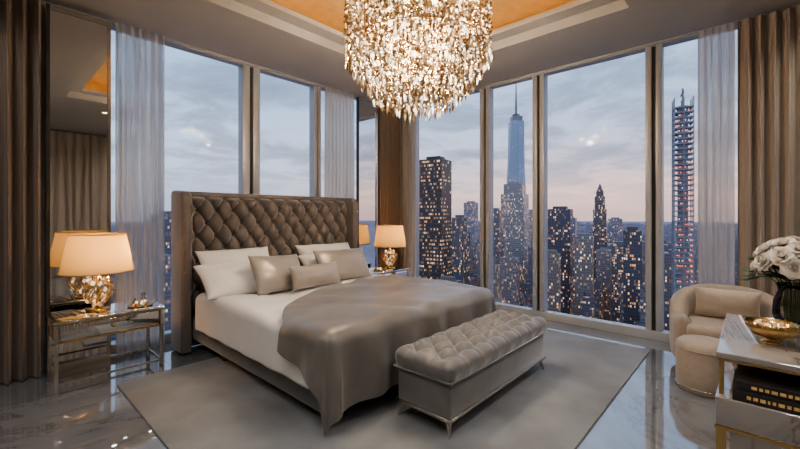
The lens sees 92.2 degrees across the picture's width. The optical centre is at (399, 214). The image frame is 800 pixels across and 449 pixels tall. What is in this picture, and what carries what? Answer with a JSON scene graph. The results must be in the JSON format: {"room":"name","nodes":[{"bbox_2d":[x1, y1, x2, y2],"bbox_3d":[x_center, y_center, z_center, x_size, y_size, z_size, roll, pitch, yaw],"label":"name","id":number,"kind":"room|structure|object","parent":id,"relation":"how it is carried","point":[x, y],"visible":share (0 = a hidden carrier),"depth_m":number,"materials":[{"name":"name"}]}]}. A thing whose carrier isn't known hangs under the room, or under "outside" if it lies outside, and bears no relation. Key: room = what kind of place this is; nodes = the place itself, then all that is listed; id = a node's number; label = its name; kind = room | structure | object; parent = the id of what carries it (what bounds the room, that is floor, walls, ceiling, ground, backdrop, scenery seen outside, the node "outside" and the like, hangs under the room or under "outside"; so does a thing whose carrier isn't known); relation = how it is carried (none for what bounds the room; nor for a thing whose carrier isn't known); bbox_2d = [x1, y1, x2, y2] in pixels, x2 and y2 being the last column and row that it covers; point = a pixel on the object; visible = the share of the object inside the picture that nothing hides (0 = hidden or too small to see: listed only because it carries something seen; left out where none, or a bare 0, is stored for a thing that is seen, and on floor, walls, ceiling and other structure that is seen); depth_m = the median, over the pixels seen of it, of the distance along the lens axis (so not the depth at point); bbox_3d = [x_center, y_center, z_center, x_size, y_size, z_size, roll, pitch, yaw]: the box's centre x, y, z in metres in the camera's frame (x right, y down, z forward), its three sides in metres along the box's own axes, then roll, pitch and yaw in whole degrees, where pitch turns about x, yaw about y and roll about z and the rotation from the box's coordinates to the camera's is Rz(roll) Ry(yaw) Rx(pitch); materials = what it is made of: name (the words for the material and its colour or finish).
{"room":"hotel room","nodes":[
{"label":"hotel room","id":0,"kind":"room"},
{"bbox_2d":[44,0,135,22],"bbox_3d":[-1.339,-1.980,0.108,7.720,0.100,3.550,0,0,42],"label":"soffit","id":1,"kind":"structure","parent":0,"point":[112,10],"depth_m":3.56,"materials":[{"name":"paint"}]},
{"bbox_2d":[0,0,40,384],"bbox_3d":[-3.485,-0.255,2.928,0.131,3.290,1.110,0,0,42],"label":"curtain","id":2,"kind":"object","parent":1,"relation":"hanging from","point":[20,20],"visible":1,"depth_m":3.25,"materials":[{"name":"brown fabric"}]},
{"bbox_2d":[120,0,402,94],"bbox_3d":[-1.449,-1.980,4.739,1.300,0.100,3.130,0,0,42],"label":"soffit","id":3,"kind":"structure","parent":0,"point":[231,28],"depth_m":4.16,"materials":[{"name":"paint"}]},
{"bbox_2d":[115,22,164,355],"bbox_3d":[-2.649,-0.255,3.939,0.113,3.290,0.430,0,0,42],"label":"sheer curtain","id":4,"kind":"object","parent":3,"relation":"hanging from","point":[139,54],"visible":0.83,"depth_m":3.93,"materials":[{"name":"white fabric"}]},
{"bbox_2d":[41,0,375,101],"bbox_3d":[-1.959,-1.917,4.833,0.020,0.024,5.680,0,0,42],"label":"trim","id":5,"kind":"structure","parent":3,"relation":"attached to","point":[42,1],"depth_m":4.60,"materials":[{"name":"metal"}]},
{"bbox_2d":[111,24,355,99],"bbox_3d":[-1.771,-1.913,5.150,0.130,0.035,3.600,0,0,42],"label":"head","id":6,"kind":"object","parent":3,"relation":"attached to","point":[167,43],"visible":0.27,"depth_m":4.74},
{"bbox_2d":[234,0,404,66],"bbox_3d":[-0.999,-2.055,4.327,0.420,0.050,2.790,0,0,42],"label":"lip","id":7,"kind":"object","parent":3,"relation":"attached to","point":[268,7],"visible":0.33,"depth_m":4.02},
{"bbox_2d":[324,86,354,197],"bbox_3d":[-0.917,-0.255,5.852,0.103,3.290,0.550,0,0,42],"label":"sheer curtain","id":8,"kind":"object","parent":3,"relation":"hanging from","point":[339,105],"visible":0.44,"depth_m":5.82,"materials":[{"name":"white fabric"}]},
{"bbox_2d":[0,320,726,448],"bbox_3d":[0.129,1.500,1.747,7.770,0.200,7.950,0,0,42],"label":"floor","id":9,"kind":"structure","parent":0,"point":[651,410],"depth_m":2.76,"materials":[{"name":"stone"}]},
{"bbox_2d":[41,3,45,370],"bbox_3d":[-4.094,-0.265,2.667,0.200,3.330,3.200,0,0,42],"label":"panel","id":10,"kind":"object","parent":9,"relation":"on","point":[43,6],"visible":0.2,"depth_m":3.48,"materials":[{"name":"paint"}]},
{"bbox_2d":[46,3,110,375],"bbox_3d":[-2.943,-0.225,3.538,0.040,3.250,0.460,0,0,42],"label":"mirror","id":11,"kind":"object","parent":9,"relation":"on","point":[78,45],"visible":0.81,"depth_m":3.50,"materials":[{"name":"brown mirror"}]},
{"bbox_2d":[45,299,164,398],"bbox_3d":[-2.539,1.110,3.344,0.478,0.580,0.760,0,0,42],"label":"nightstand","id":12,"kind":"object","parent":9,"relation":"on","point":[72,325],"visible":0.98,"depth_m":3.21,"materials":[{"name":"silver mirror"}]},
{"bbox_2d":[57,232,134,311],"bbox_3d":[-2.608,0.490,3.326,0.530,0.660,0.530,0,0,42],"label":"table lamp","id":13,"kind":"object","parent":12,"relation":"on","point":[84,254],"visible":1,"depth_m":3.19,"materials":[{"name":"beige fabric"}]},
{"bbox_2d":[127,292,152,307],"bbox_3d":[-2.346,0.762,3.479,0.200,0.115,0.200,0,0,42],"label":"tray","id":14,"kind":"object","parent":12,"relation":"on","point":[136,304],"visible":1,"depth_m":3.46,"materials":[{"name":"gold metal"}]},
{"bbox_2d":[111,330,170,354],"bbox_3d":[-1.771,1.350,5.150,0.130,0.100,3.600,0,0,42],"label":"sill","id":15,"kind":"structure","parent":9,"relation":"on","point":[167,333],"depth_m":4.20,"materials":[{"name":"metal"}]},
{"bbox_2d":[238,64,249,193],"bbox_3d":[-1.990,-0.297,4.911,0.130,3.195,0.092,0,0,42],"label":"mullion","id":16,"kind":"object","parent":15,"relation":"on","point":[243,70],"visible":0.56,"depth_m":4.87,"materials":[{"name":"metal"}]},
{"bbox_2d":[250,67,251,193],"bbox_3d":[-1.955,-0.297,4.972,0.100,3.195,0.046,0,0,42],"label":"mullion gap","id":17,"kind":"object","parent":15,"relation":"on","point":[250,67],"visible":0.29,"depth_m":4.94,"materials":[{"name":"brown metal"}]},
{"bbox_2d":[252,67,259,193],"bbox_3d":[-1.897,-0.297,5.013,0.130,3.195,0.092,0,0,42],"label":"mullion","id":18,"kind":"object","parent":15,"relation":"on","point":[255,71],"visible":0.38,"depth_m":4.96,"materials":[{"name":"metal"}]},
{"bbox_2d":[309,85,316,196],"bbox_3d":[-1.282,-0.297,5.683,0.130,3.195,0.048,0,0,42],"label":"mullion","id":19,"kind":"object","parent":15,"relation":"on","point":[313,89],"visible":0.56,"depth_m":5.65,"materials":[{"name":"metal"}]},
{"bbox_2d":[317,87,320,196],"bbox_3d":[-1.234,-0.297,5.737,0.130,3.195,0.048,0,0,42],"label":"mullion","id":20,"kind":"object","parent":15,"relation":"on","point":[318,88],"visible":0.26,"depth_m":5.69,"materials":[{"name":"metal"}]},
{"bbox_2d":[356,97,377,267],"bbox_3d":[-0.529,-0.225,6.202,0.040,3.250,0.430,0,0,42],"label":"mirror","id":21,"kind":"object","parent":9,"relation":"on","point":[366,113],"visible":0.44,"depth_m":6.20,"materials":[{"name":"brown mirror"}]},
{"bbox_2d":[117,329,649,448],"bbox_3d":[0.117,1.391,3.562,3.080,0.015,3.890,0,0,42],"label":"area rug","id":22,"kind":"object","parent":9,"relation":"on","point":[213,403],"visible":0.6,"depth_m":2.73,"materials":[{"name":"carpet"}]},
{"bbox_2d":[171,190,495,435],"bbox_3d":[-0.657,0.564,3.973,2.602,1.638,2.290,0,0,42],"label":"bed","id":23,"kind":"object","parent":22,"relation":"on","point":[281,287],"visible":0.95,"depth_m":3.69,"materials":[{"name":"fabric"}]},
{"bbox_2d":[193,261,256,300],"bbox_3d":[-1.614,0.638,3.921,0.800,0.209,0.480,0,36,-46],"label":"pillow","id":24,"kind":"object","parent":23,"relation":"on","point":[220,279],"depth_m":3.74,"materials":[{"name":"fabric"}]},
{"bbox_2d":[195,246,268,264],"bbox_3d":[-1.692,0.569,4.073,0.800,0.500,0.223,0,-34,-49],"label":"pillow","id":25,"kind":"object","parent":23,"relation":"on","point":[233,256],"depth_m":3.96,"materials":[{"name":"fabric"}]},
{"bbox_2d":[248,254,299,294],"bbox_3d":[-1.248,0.599,3.965,0.197,0.420,0.600,-34,-22,30],"label":"satin pillow","id":26,"kind":"object","parent":23,"relation":"on","point":[271,274],"depth_m":3.83,"materials":[{"name":"beige fabric"}]},
{"bbox_2d":[195,274,383,388],"bbox_3d":[-0.555,0.970,3.886,2.173,0.441,2.086,0,0,43],"label":"duvet","id":27,"kind":"object","parent":23,"relation":"on","point":[247,323],"depth_m":3.14,"materials":[{"name":"fabric"}]},
{"bbox_2d":[298,254,316,265],"bbox_3d":[-0.832,0.629,4.804,0.820,0.207,0.460,0,38,-49],"label":"pillow","id":28,"kind":"object","parent":23,"relation":"on","point":[307,259],"depth_m":4.58,"materials":[{"name":"fabric"}]},
{"bbox_2d":[289,261,340,290],"bbox_3d":[-0.885,0.635,4.066,0.170,0.250,0.620,-26,-17,38],"label":"lumbar pillow","id":29,"kind":"object","parent":23,"relation":"on","point":[302,278],"depth_m":3.97,"materials":[{"name":"beige fabric"}]},
{"bbox_2d":[295,242,349,265],"bbox_3d":[-0.907,0.568,4.927,0.820,0.480,0.226,0,-34,-46],"label":"pillow","id":30,"kind":"object","parent":23,"relation":"on","point":[306,255],"depth_m":4.75,"materials":[{"name":"fabric"}]},
{"bbox_2d":[313,247,370,279],"bbox_3d":[-0.684,0.599,4.669,0.740,0.420,0.198,0,-29,-44],"label":"satin pillow","id":31,"kind":"object","parent":23,"relation":"on","point":[351,263],"depth_m":4.61,"materials":[{"name":"beige fabric"}]},
{"bbox_2d":[277,274,495,435],"bbox_3d":[-0.230,1.036,3.592,1.457,0.658,2.238,0,0,43],"label":"folded throw","id":32,"kind":"object","parent":23,"relation":"on","point":[338,344],"depth_m":2.77,"materials":[{"name":"beige fabric"}]},
{"bbox_2d":[393,310,547,438],"bbox_3d":[0.638,1.137,3.057,0.502,0.498,1.522,0,0,42],"label":"tufted bench","id":33,"kind":"object","parent":22,"relation":"on","point":[445,375],"visible":1,"depth_m":2.65,"materials":[{"name":"fabric"}]},
{"bbox_2d":[395,310,545,383],"bbox_3d":[0.638,0.967,3.057,0.502,0.157,1.522,0,0,43],"label":"tufted cushion","id":34,"kind":"object","parent":33,"relation":"on","point":[453,355],"depth_m":2.71,"materials":[{"name":"fabric"}]},
{"bbox_2d":[369,265,409,275],"bbox_3d":[-0.262,1.110,5.828,0.478,0.580,0.760,0,0,42],"label":"nightstand","id":35,"kind":"object","parent":9,"relation":"on","point":[403,271],"visible":0.22,"depth_m":5.79,"materials":[{"name":"silver mirror"}]},
{"bbox_2d":[373,263,383,271],"bbox_3d":[-0.317,0.762,5.648,0.160,0.115,0.160,0,0,42],"label":"tray","id":36,"kind":"object","parent":35,"relation":"on","point":[377,269],"visible":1,"depth_m":5.62,"materials":[{"name":"gold metal"}]},
{"bbox_2d":[374,225,405,267],"bbox_3d":[-0.156,0.490,6.002,0.510,0.660,0.510,0,0,42],"label":"table lamp","id":37,"kind":"object","parent":35,"relation":"on","point":[387,236],"visible":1,"depth_m":5.83,"materials":[{"name":"beige fabric"}]},
{"bbox_2d":[495,302,669,342],"bbox_3d":[1.904,1.350,5.261,4.500,0.100,0.130,0,0,42],"label":"sill","id":38,"kind":"structure","parent":9,"relation":"on","point":[605,325],"depth_m":4.77,"materials":[{"name":"metal"}]},
{"bbox_2d":[416,111,418,277],"bbox_3d":[0.287,-0.297,6.742,0.027,3.195,0.130,0,0,42],"label":"mullion","id":39,"kind":"object","parent":38,"relation":"on","point":[417,116],"visible":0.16,"depth_m":6.74,"materials":[{"name":"metal"}]},
{"bbox_2d":[480,89,483,286],"bbox_3d":[1.270,-0.297,5.841,0.061,3.195,0.130,0,0,42],"label":"mullion","id":40,"kind":"object","parent":38,"relation":"on","point":[481,90],"visible":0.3,"depth_m":5.79,"materials":[{"name":"metal"}]},
{"bbox_2d":[484,89,485,287],"bbox_3d":[1.317,-0.297,5.819,0.038,3.195,0.100,0,0,42],"label":"mullion gap","id":41,"kind":"object","parent":38,"relation":"on","point":[484,89],"visible":0.21,"depth_m":5.79,"materials":[{"name":"brown metal"}]},
{"bbox_2d":[486,87,492,292],"bbox_3d":[1.344,-0.297,5.774,0.061,3.195,0.130,0,0,42],"label":"mullion","id":42,"kind":"object","parent":38,"relation":"on","point":[489,91],"visible":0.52,"depth_m":5.73,"materials":[{"name":"metal"}]},
{"bbox_2d":[532,75,537,310],"bbox_3d":[1.875,-0.297,5.287,0.061,3.195,0.130,0,0,42],"label":"mullion","id":43,"kind":"object","parent":38,"relation":"on","point":[534,78],"visible":0.77,"depth_m":5.24,"materials":[{"name":"metal"}]},
{"bbox_2d":[538,75,539,310],"bbox_3d":[1.922,-0.297,5.265,0.038,3.195,0.100,0,0,42],"label":"mullion gap","id":44,"kind":"object","parent":38,"relation":"on","point":[539,75],"visible":0.43,"depth_m":5.22,"materials":[{"name":"brown metal"}]},
{"bbox_2d":[540,74,547,311],"bbox_3d":[1.948,-0.297,5.220,0.061,3.195,0.130,0,0,42],"label":"mullion","id":45,"kind":"object","parent":38,"relation":"on","point":[543,78],"visible":1,"depth_m":5.17,"materials":[{"name":"metal"}]},
{"bbox_2d":[645,47,651,329],"bbox_3d":[2.848,-0.297,4.396,0.061,3.195,0.130,0,0,42],"label":"mullion","id":46,"kind":"object","parent":38,"relation":"on","point":[648,51],"visible":0.8,"depth_m":4.35,"materials":[{"name":"metal"}]},
{"bbox_2d":[652,46,655,330],"bbox_3d":[2.895,-0.297,4.373,0.038,3.195,0.100,0,0,42],"label":"mullion gap","id":47,"kind":"object","parent":38,"relation":"on","point":[653,48],"visible":0.79,"depth_m":4.33,"materials":[{"name":"brown metal"}]},
{"bbox_2d":[656,44,663,331],"bbox_3d":[2.921,-0.297,4.329,0.061,3.195,0.130,0,0,42],"label":"mullion","id":48,"kind":"object","parent":38,"relation":"on","point":[659,48],"visible":1,"depth_m":4.28,"materials":[{"name":"metal"}]},
{"bbox_2d":[675,334,718,398],"bbox_3d":[2.441,1.196,3.093,0.382,0.407,0.382,0,0,42],"label":"pouf","id":49,"kind":"object","parent":9,"relation":"on","point":[697,363],"visible":0.73,"depth_m":2.99,"materials":[{"name":"fabric"}]},
{"bbox_2d":[669,284,788,357],"bbox_3d":[2.965,1.036,3.488,0.860,0.728,0.730,0,0,37],"label":"armchair","id":50,"kind":"object","parent":9,"relation":"on","point":[697,309],"visible":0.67,"depth_m":3.50,"materials":[{"name":"fabric"}]},
{"bbox_2d":[687,313,724,338],"bbox_3d":[2.923,1.030,3.432,0.590,0.140,0.590,0,0,37],"label":"seat cushion","id":51,"kind":"object","parent":50,"relation":"on","point":[698,323],"depth_m":3.38,"materials":[{"name":"fabric"}]},
{"bbox_2d":[694,287,762,317],"bbox_3d":[3.004,0.820,3.541,0.480,0.300,0.155,0,17,37],"label":"pillow","id":52,"kind":"object","parent":50,"relation":"on","point":[708,302],"depth_m":3.49,"materials":[{"name":"fabric"}]},
{"bbox_2d":[714,313,799,448],"bbox_3d":[2.273,1.025,1.762,1.236,0.750,1.016,0,0,42],"label":"console table","id":53,"kind":"object","parent":9,"relation":"on","point":[747,425],"visible":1,"depth_m":1.78,"materials":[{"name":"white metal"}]},
{"bbox_2d":[715,361,799,446],"bbox_3d":[2.273,0.915,1.762,1.230,0.130,1.010,0,0,43],"label":"shelf","id":54,"kind":"object","parent":53,"relation":"attached to","point":[768,425],"depth_m":1.72,"materials":[{"name":"stone"}]},
{"bbox_2d":[732,364,799,415],"bbox_3d":[1.810,0.802,1.732,0.470,0.093,0.320,0,0,42],"label":"stacked books","id":55,"kind":"object","parent":53,"relation":"on","point":[780,391],"visible":1,"depth_m":1.73,"materials":[{"name":"black paper"}]},
{"bbox_2d":[741,236,799,323],"bbox_3d":[2.199,0.383,2.180,0.418,0.529,0.405,0,0,42],"label":"flower arrangement","id":56,"kind":"object","parent":53,"relation":"on","point":[782,255],"visible":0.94,"depth_m":2.17,"materials":[{"name":"white plant"}]},
{"bbox_2d":[743,316,799,345],"bbox_3d":[1.889,0.589,1.958,0.219,0.122,0.219,0,0,42],"label":"bowl","id":57,"kind":"object","parent":53,"relation":"on","point":[773,330],"visible":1,"depth_m":1.92,"materials":[{"name":"gold metal"}]},
{"bbox_2d":[378,105,379,266],"bbox_3d":[-0.277,-0.265,6.832,0.200,3.330,0.900,0,0,42],"label":"panel","id":58,"kind":"object","parent":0,"point":[379,105],"visible":0.07,"depth_m":6.60,"materials":[{"name":"paint"}]},
{"bbox_2d":[400,109,401,266],"bbox_3d":[0.151,-0.265,6.915,0.320,3.330,0.200,0,0,42],"label":"panel","id":59,"kind":"object","parent":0,"point":[401,109],"visible":0.07,"depth_m":6.89,"materials":[{"name":"paint"}]},
{"bbox_2d":[270,0,571,58],"bbox_3d":[0.051,-2.375,3.364,3.370,0.050,3.730,0,0,42],"label":"ceiling","id":60,"kind":"structure","parent":0,"point":[330,13],"depth_m":4.42,"materials":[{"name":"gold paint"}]},
{"bbox_2d":[343,0,492,122],"bbox_3d":[0.154,-1.592,3.423,1.308,1.514,1.309,0,0,42],"label":"crystal chandelier","id":61,"kind":"object","parent":60,"relation":"hanging from","point":[419,52],"visible":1,"depth_m":3.19,"materials":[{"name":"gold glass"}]},
{"bbox_2d":[425,0,576,54],"bbox_3d":[1.328,-2.190,4.758,3.370,0.320,0.050,0,0,42],"label":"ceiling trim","id":62,"kind":"structure","parent":0,"point":[572,0],"depth_m":4.51,"materials":[{"name":"gold metal"}]},
{"bbox_2d":[357,0,799,106],"bbox_3d":[2.387,-1.980,4.174,7.720,0.100,1.220,0,0,42],"label":"soffit","id":63,"kind":"structure","parent":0,"point":[615,26],"depth_m":4.07,"materials":[{"name":"paint"}]},
{"bbox_2d":[380,102,400,266],"bbox_3d":[-0.160,-0.255,6.521,0.122,3.290,0.460,0,0,42],"label":"curtain","id":64,"kind":"object","parent":63,"relation":"hanging from","point":[390,198],"visible":0.58,"depth_m":6.50,"materials":[{"name":"brown fabric"}]},
{"bbox_2d":[402,104,415,276],"bbox_3d":[0.170,-0.255,6.639,0.320,3.290,0.085,0,0,42],"label":"sheer curtain","id":65,"kind":"object","parent":63,"relation":"hanging from","point":[408,128],"visible":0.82,"depth_m":6.62,"materials":[{"name":"beige fabric"}]},
{"bbox_2d":[399,0,617,69],"bbox_3d":[1.136,-2.055,4.548,3.270,0.050,0.420,0,0,42],"label":"lip","id":66,"kind":"object","parent":63,"relation":"attached to","point":[579,6],"visible":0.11,"depth_m":4.00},
{"bbox_2d":[418,24,737,106],"bbox_3d":[1.904,-1.913,5.261,4.500,0.035,0.130,0,0,42],"label":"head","id":67,"kind":"object","parent":63,"relation":"attached to","point":[692,37],"visible":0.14,"depth_m":4.80},
{"bbox_2d":[401,5,799,108],"bbox_3d":[2.296,-1.917,4.800,6.300,0.024,0.020,0,0,42],"label":"trim","id":68,"kind":"structure","parent":63,"relation":"attached to","point":[736,22],"depth_m":4.59,"materials":[{"name":"metal"}]},
{"bbox_2d":[698,22,734,284],"bbox_3d":[3.196,-0.255,3.895,0.290,3.290,0.075,0,0,42],"label":"sheer curtain","id":69,"kind":"object","parent":63,"relation":"hanging from","point":[716,46],"visible":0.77,"depth_m":3.89,"materials":[{"name":"white fabric"}]},
{"bbox_2d":[738,6,799,309],"bbox_3d":[3.900,-0.255,3.227,1.610,3.290,0.120,0,0,42],"label":"curtain","id":70,"kind":"object","parent":63,"relation":"hanging from","point":[769,44],"visible":0.63,"depth_m":3.63,"materials":[{"name":"brown fabric"}]},
{"bbox_2d":[625,0,650,6],"bbox_3d":[2.418,-1.980,1.196,3.650,0.100,3.130,0,0,42],"label":"soffit","id":71,"kind":"structure","parent":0,"point":[630,3],"depth_m":3.50,"materials":[{"name":"paint"}]},
{"label":"outside","id":72,"kind":"structure","parent":0,"visible":0},
{"bbox_2d":[111,221,737,224],"bbox_3d":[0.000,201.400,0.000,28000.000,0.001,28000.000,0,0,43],"label":"ground","id":73,"kind":"structure","parent":72,"point":[624,222],"depth_m":8883.94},
{"bbox_2d":[165,254,170,330],"bbox_3d":[-192.161,114.650,299.928,23.575,173.500,23.575,0,0,43],"label":"skyscraper","id":74,"kind":"structure","parent":73,"relation":"on","point":[167,256],"depth_m":300.08,"materials":[{"name":"glass"}]},
{"bbox_2d":[165,211,170,254],"bbox_3d":[-252.224,98.650,419.907,30.647,205.500,30.647,0,0,43],"label":"skyscraper","id":75,"kind":"structure","parent":73,"relation":"on","point":[167,213],"depth_m":407.07,"materials":[{"name":"blue glass"}]},
{"bbox_2d":[111,222,737,341],"bbox_3d":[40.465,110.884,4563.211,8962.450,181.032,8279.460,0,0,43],"label":"city skyline","id":76,"kind":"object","parent":73,"relation":"on","point":[598,306],"visible":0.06,"depth_m":557.76},
{"bbox_2d":[419,156,451,279],"bbox_3d":[37.007,70.650,400.047,29.468,261.500,29.468,0,0,43],"label":"skyscraper","id":77,"kind":"structure","parent":73,"relation":"on","point":[435,172],"depth_m":390.33,"materials":[{"name":"black glass"}]},
{"bbox_2d":[440,276,461,282],"bbox_3d":[41.091,127.150,330.044,21.217,148.500,21.217,0,0,43],"label":"skyscraper","id":78,"kind":"structure","parent":73,"relation":"on","point":[448,278],"depth_m":326.85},
{"bbox_2d":[452,215,469,284],"bbox_3d":[80.351,100.650,520.077,25.932,201.500,25.932,0,0,43],"label":"skyscraper","id":79,"kind":"structure","parent":73,"relation":"on","point":[460,236],"depth_m":511.21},
{"bbox_2d":[464,201,477,256],"bbox_3d":[166.072,84.650,900.146,30.647,233.500,30.647,0,0,43],"label":"skyscraper","id":80,"kind":"structure","parent":73,"relation":"on","point":[470,208],"depth_m":888.48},
{"bbox_2d":[493,208,503,263],"bbox_3d":[136.936,95.650,560.107,25.932,211.500,25.932,0,0,43],"label":"skyscraper","id":81,"kind":"structure","parent":73,"relation":"on","point":[498,215],"depth_m":548.58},
{"bbox_2d":[493,261,503,302],"bbox_3d":[84.430,122.150,360.067,23.575,158.500,23.575,0,0,43],"label":"skyscraper","id":82,"kind":"structure","parent":73,"relation":"on","point":[496,267],"depth_m":353.76,"materials":[{"name":"glass"}]},
{"bbox_2d":[501,182,529,304],"bbox_3d":[208.972,71.150,700.153,51.864,260.500,51.864,0,0,43],"label":"skyscraper","id":83,"kind":"structure","parent":73,"relation":"on","point":[514,200],"depth_m":681.05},
{"bbox_2d":[506,84,525,184],"bbox_3d":[301.532,-71.100,1000.220,54.000,545.000,54.000,0,0,43],"label":"skyscraper","id":84,"kind":"structure","parent":73,"relation":"on","point":[516,151],"depth_m":983.46,"materials":[{"name":"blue glass"}]},
{"bbox_2d":[529,209,531,245],"bbox_3d":[292.855,94.650,850.205,28.290,213.500,28.290,0,0,43],"label":"skyscraper","id":85,"kind":"structure","parent":73,"relation":"on","point":[530,210],"depth_m":840.99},
{"bbox_2d":[548,249,560,312],"bbox_3d":[165.706,119.650,420.111,18.860,163.500,18.860,0,0,43],"label":"skyscraper","id":86,"kind":"structure","parent":73,"relation":"on","point":[554,258],"depth_m":412.27,"materials":[{"name":"grey glass"}]},
{"bbox_2d":[548,206,572,314],"bbox_3d":[208.270,95.150,500.138,31.826,212.500,31.826,0,0,43],"label":"skyscraper","id":87,"kind":"structure","parent":73,"relation":"on","point":[560,218],"depth_m":486.25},
{"bbox_2d":[573,216,576,241],"bbox_3d":[395.588,102.150,900.259,35.362,198.500,35.362,0,0,43],"label":"skyscraper","id":88,"kind":"structure","parent":73,"relation":"on","point":[574,219],"depth_m":881.78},
{"bbox_2d":[574,233,593,315],"bbox_3d":[219.671,111.650,460.141,23.575,179.500,23.575,0,0,43],"label":"skyscraper","id":89,"kind":"structure","parent":73,"relation":"on","point":[583,243],"depth_m":452.35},
{"bbox_2d":[591,184,607,278],"bbox_3d":[311.729,76.400,600.196,25.932,250.000,25.932,0,0,43],"label":"skyscraper","id":90,"kind":"structure","parent":73,"relation":"on","point":[600,235],"depth_m":593.16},
{"bbox_2d":[608,217,621,249],"bbox_3d":[531.573,103.650,950.329,35.362,195.500,35.362,0,0,43],"label":"skyscraper","id":91,"kind":"structure","parent":73,"relation":"on","point":[615,223],"depth_m":939.34,"materials":[{"name":"blue glass"}]},
{"bbox_2d":[611,241,622,321],"bbox_3d":[298.767,118.650,520.184,25.932,165.500,25.932,0,0,43],"label":"skyscraper","id":92,"kind":"structure","parent":73,"relation":"on","point":[617,247],"depth_m":513.71,"materials":[{"name":"grey glass"}]},
{"bbox_2d":[623,227,641,324],"bbox_3d":[253.493,107.150,420.154,20.038,188.500,20.038,0,0,43],"label":"skyscraper","id":93,"kind":"structure","parent":73,"relation":"on","point":[632,237],"depth_m":413.28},
{"bbox_2d":[664,249,691,330],"bbox_3d":[302.216,119.650,420.178,28.290,163.500,28.290,0,0,43],"label":"skyscraper","id":94,"kind":"structure","parent":73,"relation":"on","point":[667,255],"depth_m":414.70,"materials":[{"name":"glass"}]},
{"bbox_2d":[672,88,693,295],"bbox_3d":[221.006,51.400,301.320,12.600,300.000,15.300,0,0,28],"label":"skyscraper","id":95,"kind":"structure","parent":73,"relation":"on","point":[681,122],"depth_m":297.02,"materials":[{"name":"glass"}]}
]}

